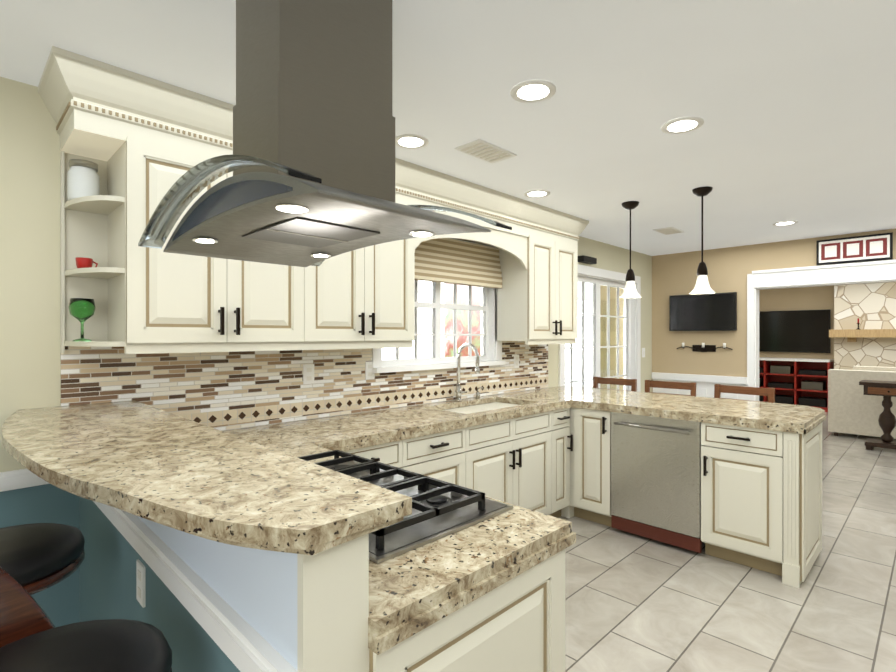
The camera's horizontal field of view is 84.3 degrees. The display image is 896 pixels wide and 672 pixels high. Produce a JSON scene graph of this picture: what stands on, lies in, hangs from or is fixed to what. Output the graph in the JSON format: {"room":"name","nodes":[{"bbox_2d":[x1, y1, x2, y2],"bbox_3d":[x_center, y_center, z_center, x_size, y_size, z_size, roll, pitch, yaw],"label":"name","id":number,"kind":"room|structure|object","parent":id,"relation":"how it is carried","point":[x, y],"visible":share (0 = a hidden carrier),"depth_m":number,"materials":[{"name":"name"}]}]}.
{"room":"kitchen","nodes":[
{"label":"kitchen","id":0,"kind":"room"},
{"bbox_2d":[0,77,651,626],"bbox_3d":[-0.608,0.191,3.242,0.150,2.440,9.350,0,0,45],"label":"wall","id":1,"kind":"structure","parent":0,"point":[30,365],"depth_m":2.04,"materials":[{"name":"beige paint"}]},
{"bbox_2d":[0,469,49,491],"bbox_3d":[-2.712,0.977,0.998,0.030,0.872,3.199,0,0,45],"label":"trim","id":2,"kind":"structure","parent":1,"relation":"attached to","point":[22,478],"depth_m":1.98,"materials":[{"name":"white"}]},
{"bbox_2d":[38,46,153,352],"bbox_3d":[-1.440,-0.493,2.004,0.412,1.069,0.298,0,0,45],"label":"upper cabinet","id":3,"kind":"object","parent":1,"relation":"attached to","point":[145,143],"depth_m":2.01,"materials":[{"name":"beige wood"}]},
{"bbox_2d":[68,298,95,340],"bbox_3d":[-1.510,-0.066,2.044,0.092,0.175,0.092,0,0,45],"label":"goblet","id":4,"kind":"object","parent":3,"relation":"in","point":[82,310],"visible":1,"depth_m":2.02,"materials":[{"name":"green glass"}]},
{"bbox_2d":[67,159,99,200],"bbox_3d":[-1.524,-0.642,2.072,0.110,0.168,0.110,0,0,45],"label":"glass jar","id":5,"kind":"object","parent":3,"relation":"in","point":[83,179],"visible":0.85,"depth_m":2.03,"materials":[{"name":"white"}]},
{"bbox_2d":[75,257,97,267],"bbox_3d":[-1.510,-0.298,2.072,0.060,0.050,0.078,0,0,45],"label":"cup","id":6,"kind":"object","parent":3,"relation":"in","point":[81,262],"visible":0.73,"depth_m":2.04,"materials":[{"name":"red ceramic"}]},
{"bbox_2d":[136,559,145,607],"bbox_3d":[-0.896,0.720,1.443,0.070,0.115,0.008,0,0,45],"label":"electrical outlet plate","id":7,"kind":"object","parent":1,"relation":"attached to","point":[140,568],"depth_m":1.43,"materials":[{"name":"white plastic"}]},
{"bbox_2d":[61,341,547,430],"bbox_3d":[-0.345,0.266,3.393,0.011,0.448,3.665,0,0,45],"label":"backsplash","id":8,"kind":"structure","parent":1,"relation":"attached to","point":[222,391],"depth_m":2.73,"materials":[{"name":"tile"}]},
{"bbox_2d":[303,364,313,383],"bbox_3d":[-0.817,0.224,2.907,0.007,0.115,0.070,0,0,45],"label":"electrical outlet plate","id":9,"kind":"object","parent":1,"relation":"attached to","point":[308,373],"depth_m":2.90,"materials":[{"name":"white plastic"}]},
{"bbox_2d":[365,361,374,379],"bbox_3d":[-0.507,0.223,3.219,0.007,0.115,0.070,0,0,45],"label":"electrical outlet plate","id":10,"kind":"object","parent":1,"relation":"attached to","point":[369,374],"depth_m":3.21,"materials":[{"name":"white plastic"}]},
{"bbox_2d":[154,79,588,349],"bbox_3d":[-0.132,-0.494,3.320,0.412,1.069,3.534,0,0,45],"label":"upper cabinet","id":11,"kind":"object","parent":1,"relation":"attached to","point":[365,296],"depth_m":2.66,"materials":[{"name":"beige wood"}]},
{"bbox_2d":[382,280,494,365],"bbox_3d":[-0.084,-0.230,3.771,0.149,0.880,1.200,0,0,45],"label":"kitchen window","id":12,"kind":"structure","parent":1,"relation":"in","point":[450,319],"depth_m":3.87,"materials":[{"name":"white"}]},
{"bbox_2d":[372,238,505,372],"bbox_3d":[-0.062,-0.250,3.749,0.209,0.980,1.340,0,0,45],"label":"trim","id":13,"kind":"structure","parent":1,"relation":"attached to","point":[376,352],"depth_m":3.59,"materials":[{"name":"white wood"}]},
{"bbox_2d":[415,238,501,288],"bbox_3d":[0.007,-0.559,3.680,0.060,0.330,1.192,0,0,45],"label":"roman shade","id":14,"kind":"object","parent":1,"relation":"attached to","point":[447,260],"visible":0.58,"depth_m":3.73,"materials":[{"name":"fabric"}]},
{"bbox_2d":[514,355,518,367],"bbox_3d":[0.600,0.222,4.333,0.007,0.115,0.070,0,0,45],"label":"electrical outlet plate","id":15,"kind":"object","parent":1,"relation":"attached to","point":[516,357],"depth_m":4.33,"materials":[{"name":"white plastic"}]},
{"bbox_2d":[578,255,596,264],"bbox_3d":[1.450,-0.791,5.157,0.069,0.060,0.270,0,0,45],"label":"speaker","id":16,"kind":"object","parent":1,"relation":"attached to","point":[587,259],"visible":1,"depth_m":5.11},
{"bbox_2d":[558,264,640,391],"bbox_3d":[1.792,0.338,5.531,0.030,2.140,2.380,0,0,45],"label":"trim","id":17,"kind":"structure","parent":1,"relation":"attached to","point":[585,270],"depth_m":5.65,"materials":[{"name":"white wood"}]},
{"bbox_2d":[565,274,635,390],"bbox_3d":[1.664,0.384,5.531,0.149,2.050,1.640,0,0,45],"label":"sliding door","id":18,"kind":"structure","parent":1,"relation":"in","point":[604,346],"depth_m":5.65,"materials":[{"name":"white glass"}]},
{"bbox_2d":[0,0,895,255],"bbox_3d":[2.891,-1.079,3.535,7.100,0.100,15.000,0,0,45],"label":"ceiling","id":19,"kind":"structure","parent":0,"point":[791,104],"depth_m":2.08,"materials":[{"name":"white paint"}]},
{"bbox_2d":[138,0,511,266],"bbox_3d":[-0.390,-0.644,1.397,0.950,0.764,0.620,0,0,45],"label":"range hood","id":20,"kind":"object","parent":19,"relation":"hanging from","point":[309,162],"visible":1,"depth_m":1.29,"materials":[{"name":"silver metal"}]},
{"bbox_2d":[395,134,428,148],"bbox_3d":[-0.196,-1.023,2.613,0.188,0.008,0.188,0,0,36],"label":"recessed light","id":21,"kind":"object","parent":19,"relation":"in","point":[408,141],"depth_m":2.60,"materials":[{"name":"white"}]},
{"bbox_2d":[455,139,516,163],"bbox_3d":[0.213,-1.022,2.756,0.180,0.011,0.320,0,0,45],"label":"ceiling vent","id":22,"kind":"object","parent":19,"relation":"in","point":[485,151],"depth_m":2.73,"materials":[{"name":"white metal"}]},
{"bbox_2d":[510,80,555,102],"bbox_3d":[0.357,-1.023,2.078,0.188,0.008,0.188,0,0,18],"label":"recessed light","id":23,"kind":"object","parent":19,"relation":"in","point":[531,91],"depth_m":2.07,"materials":[{"name":"white"}]},
{"bbox_2d":[524,190,549,197],"bbox_3d":[0.642,-1.024,3.570,0.188,0.008,0.188,0,0,36],"label":"recessed light","id":24,"kind":"object","parent":19,"relation":"in","point":[532,193],"depth_m":3.56,"materials":[{"name":"white"}]},
{"bbox_2d":[619,201,640,297],"bbox_3d":[1.412,-0.664,3.835,0.166,0.729,0.166,0,0,36],"label":"pendant light","id":25,"kind":"object","parent":19,"relation":"hanging from","point":[630,291],"depth_m":3.81,"materials":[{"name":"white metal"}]},
{"bbox_2d":[653,227,683,234],"bbox_3d":[2.158,-1.024,4.841,0.180,0.011,0.320,0,0,45],"label":"ceiling vent","id":26,"kind":"object","parent":19,"relation":"in","point":[668,230],"depth_m":4.80,"materials":[{"name":"white metal"}]},
{"bbox_2d":[661,117,703,133],"bbox_3d":[1.141,-1.023,2.412,0.188,0.008,0.188,0,0,36],"label":"recessed light","id":27,"kind":"object","parent":19,"relation":"in","point":[684,124],"depth_m":2.40,"materials":[{"name":"white"}]},
{"bbox_2d":[689,186,715,293],"bbox_3d":[1.781,-0.664,3.469,0.166,0.729,0.166,0,0,36],"label":"pendant light","id":28,"kind":"object","parent":19,"relation":"hanging from","point":[702,285],"depth_m":3.44,"materials":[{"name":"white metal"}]},
{"bbox_2d":[773,221,797,225],"bbox_3d":[3.071,-1.025,4.512,0.188,0.008,0.188,0,0,36],"label":"recessed light","id":29,"kind":"object","parent":19,"relation":"in","point":[783,223],"depth_m":4.51,"materials":[{"name":"white"}]},
{"bbox_2d":[559,412,895,671],"bbox_3d":[2.891,1.461,3.538,7.100,0.100,15.000,0,0,45],"label":"floor","id":30,"kind":"structure","parent":0,"point":[635,603],"depth_m":2.66,"materials":[{"name":"tile"}]},
{"bbox_2d":[0,523,84,594],"bbox_3d":[-1.331,0.854,1.416,0.514,1.118,0.455,0,0,-31],"label":"stool","id":31,"kind":"object","parent":30,"relation":"on","point":[36,558],"visible":0.65,"depth_m":1.42,"materials":[{"name":"black leather"}]},
{"bbox_2d":[0,567,171,671],"bbox_3d":[-0.759,0.855,0.879,0.514,1.118,0.455,0,0,-23],"label":"stool","id":32,"kind":"object","parent":30,"relation":"on","point":[33,638],"visible":1,"depth_m":0.97,"materials":[{"name":"black leather"}]},
{"bbox_2d":[154,598,197,671],"bbox_3d":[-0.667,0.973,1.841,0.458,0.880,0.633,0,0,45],"label":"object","id":33,"kind":"object","parent":30,"relation":"on","point":[179,624],"depth_m":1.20,"materials":[{"name":"teal paint"}]},
{"bbox_2d":[198,578,257,671],"bbox_3d":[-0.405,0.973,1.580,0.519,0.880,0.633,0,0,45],"label":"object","id":34,"kind":"object","parent":30,"relation":"on","point":[228,618],"depth_m":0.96,"materials":[{"name":"white paint"}]},
{"bbox_2d":[330,422,485,493],"bbox_3d":[-0.438,0.972,2.810,0.700,0.880,1.102,0,0,45],"label":"base cabinet","id":35,"kind":"object","parent":30,"relation":"on","point":[456,455],"depth_m":2.81,"materials":[{"name":"white paint"}]},
{"bbox_2d":[258,534,573,671],"bbox_3d":[-0.107,0.974,1.285,0.560,0.880,0.633,0,0,45],"label":"base cabinet","id":36,"kind":"object","parent":30,"relation":"on","point":[511,620],"depth_m":0.98,"materials":[{"name":"white paint"}]},
{"bbox_2d":[2,400,411,621],"bbox_3d":[-0.930,0.318,1.428,1.949,0.042,0.489,0,0,45],"label":"countertop","id":37,"kind":"structure","parent":36,"relation":"on","point":[204,509],"depth_m":1.12,"materials":[{"name":"beige stone"}]},
{"bbox_2d":[230,426,573,637],"bbox_3d":[-0.590,0.520,1.770,1.949,0.055,0.644,0,0,45],"label":"countertop","id":38,"kind":"structure","parent":36,"relation":"on","point":[382,596],"depth_m":1.03,"materials":[{"name":"beige stone"}]},
{"bbox_2d":[297,450,512,563],"bbox_3d":[-0.267,0.464,1.522,0.800,0.056,0.480,0,0,45],"label":"gas cooktop","id":39,"kind":"object","parent":38,"relation":"in","point":[441,509],"visible":0.56,"depth_m":1.37,"materials":[{"name":"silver metal"}]},
{"bbox_2d":[442,402,557,513],"bbox_3d":[0.207,0.971,3.510,0.629,0.880,1.039,0,0,45],"label":"base cabinet","id":40,"kind":"object","parent":30,"relation":"on","point":[522,449],"depth_m":3.41,"materials":[{"name":"white paint"}]},
{"bbox_2d":[262,394,569,445],"bbox_3d":[-0.058,0.518,3.239,0.634,0.055,2.190,0,0,45],"label":"countertop","id":41,"kind":"structure","parent":40,"relation":"on","point":[340,430],"depth_m":2.88,"materials":[{"name":"beige stone"}]},
{"bbox_2d":[455,343,482,400],"bbox_3d":[0.218,0.270,3.747,0.234,0.438,0.260,0,0,45],"label":"sink faucet","id":42,"kind":"object","parent":41,"relation":"on","point":[458,386],"visible":1,"depth_m":3.72,"materials":[{"name":"silver metal"}]},
{"bbox_2d":[558,402,569,517],"bbox_3d":[0.609,0.971,3.915,0.629,0.880,0.338,0,0,45],"label":"base cabinet","id":43,"kind":"object","parent":30,"relation":"on","point":[561,409],"depth_m":3.72,"materials":[{"name":"white paint"}]},
{"bbox_2d":[566,402,609,525],"bbox_3d":[1.250,0.971,3.896,0.347,0.880,0.705,0,0,45],"label":"base cabinet","id":44,"kind":"object","parent":30,"relation":"on","point":[587,427],"depth_m":3.70,"materials":[{"name":"white paint"}]},
{"bbox_2d":[593,377,636,391],"bbox_3d":[1.556,0.922,4.961,0.470,0.975,0.518,0,0,45],"label":"chair","id":45,"kind":"object","parent":30,"relation":"on","point":[632,383],"visible":0.1,"depth_m":5.12,"materials":[{"name":"brown wood"}]},
{"bbox_2d":[610,406,713,555],"bbox_3d":[1.608,0.971,3.579,0.729,0.880,0.650,0,0,45],"label":"dishwasher","id":46,"kind":"object","parent":30,"relation":"on","point":[662,465],"depth_m":3.30,"materials":[{"name":"silver metal"}]},
{"bbox_2d":[645,380,695,395],"bbox_3d":[1.974,0.922,4.574,0.470,0.975,0.518,0,0,41],"label":"chair","id":47,"kind":"object","parent":30,"relation":"on","point":[691,386],"visible":0.1,"depth_m":4.74,"materials":[{"name":"brown wood"}]},
{"bbox_2d":[714,384,774,402],"bbox_3d":[2.387,0.922,4.136,0.518,0.975,0.470,0,0,-42],"label":"chair","id":48,"kind":"object","parent":30,"relation":"on","point":[768,392],"visible":0.17,"depth_m":4.29,"materials":[{"name":"brown wood"}]},
{"bbox_2d":[714,414,825,587],"bbox_3d":[2.020,0.972,3.184,0.537,0.880,0.670,0,0,45],"label":"base cabinet","id":49,"kind":"object","parent":30,"relation":"on","point":[768,479],"depth_m":2.92,"materials":[{"name":"white paint"}]},
{"bbox_2d":[510,386,824,429],"bbox_3d":[1.557,0.517,3.822,2.104,0.055,0.915,0,0,45],"label":"countertop","id":50,"kind":"structure","parent":49,"relation":"on","point":[730,410],"depth_m":3.50,"materials":[{"name":"beige stone"}]},
{"bbox_2d":[759,357,832,411],"bbox_3d":[6.628,0.924,9.819,1.550,0.960,0.480,0,0,45],"label":"media console","id":51,"kind":"object","parent":30,"relation":"on","point":[799,381],"visible":0.6,"depth_m":9.62,"materials":[{"name":"red wood"}]},
{"bbox_2d":[828,366,895,438],"bbox_3d":[6.501,0.917,6.555,2.230,0.980,0.970,0,0,45],"label":"sofa","id":52,"kind":"object","parent":30,"relation":"on","point":[852,409],"visible":0.92,"depth_m":6.79,"materials":[{"name":"fabric"}]},
{"bbox_2d":[834,282,895,369],"bbox_3d":[8.345,0.186,8.126,3.130,2.439,0.499,0,0,45],"label":"stone wall","id":53,"kind":"structure","parent":30,"relation":"on","point":[871,306],"depth_m":8.74,"materials":[{"name":"beige stone"}]},
{"bbox_2d":[829,329,895,341],"bbox_3d":[8.073,-0.004,7.888,3.180,0.220,0.219,0,0,45],"label":"mantel shelf","id":54,"kind":"object","parent":53,"relation":"attached to","point":[851,335],"visible":1,"depth_m":8.62,"materials":[{"name":"brown wood"}]},
{"bbox_2d":[859,380,895,449],"bbox_3d":[5.740,0.988,5.782,1.420,0.840,0.400,0,0,45],"label":"console table","id":55,"kind":"object","parent":30,"relation":"on","point":[886,390],"visible":1,"depth_m":6.06,"materials":[{"name":"brown wood"}]},
{"bbox_2d":[652,229,895,391],"bbox_3d":[4.673,0.190,4.480,5.600,2.440,0.150,0,0,45],"label":"wall","id":56,"kind":"structure","parent":0,"point":[729,269],"depth_m":5.86,"materials":[{"name":"beige paint"}]},
{"bbox_2d":[669,292,736,330],"bbox_3d":[3.046,-0.282,5.935,0.740,0.440,0.076,0,0,45],"label":"television","id":57,"kind":"object","parent":56,"relation":"attached to","point":[707,312],"visible":0.93,"depth_m":5.89,"materials":[{"name":"black plastic"}]},
{"bbox_2d":[677,343,732,351],"bbox_3d":[3.061,0.138,5.936,0.624,0.111,0.055,0,0,45],"label":"candle sconce","id":58,"kind":"object","parent":56,"relation":"attached to","point":[703,347],"visible":1,"depth_m":5.93,"materials":[{"name":"brown metal"}]},
{"bbox_2d":[652,259,895,400],"bbox_3d":[4.657,0.340,4.464,5.600,2.140,0.195,0,0,45],"label":"trim","id":59,"kind":"structure","parent":56,"relation":"attached to","point":[884,271],"depth_m":5.53,"materials":[{"name":"white wood"}]},
{"bbox_2d":[816,232,892,264],"bbox_3d":[4.046,-0.863,4.947,0.590,0.255,0.029,0,0,45],"label":"framed art","id":60,"kind":"object","parent":56,"relation":"attached to","point":[873,247],"visible":1,"depth_m":4.92,"materials":[{"name":"black"}]},
{"bbox_2d":[759,286,833,368],"bbox_3d":[8.127,0.185,8.801,6.750,2.440,0.150,0,0,45],"label":"wall","id":61,"kind":"structure","parent":0,"point":[806,298],"depth_m":9.83,"materials":[{"name":"beige paint"}]},
{"bbox_2d":[759,309,830,352],"bbox_3d":[6.788,-0.091,9.964,1.450,0.830,0.086,0,0,45],"label":"television","id":62,"kind":"object","parent":61,"relation":"attached to","point":[805,331],"visible":0.71,"depth_m":9.81,"materials":[{"name":"black plastic"}]}
]}

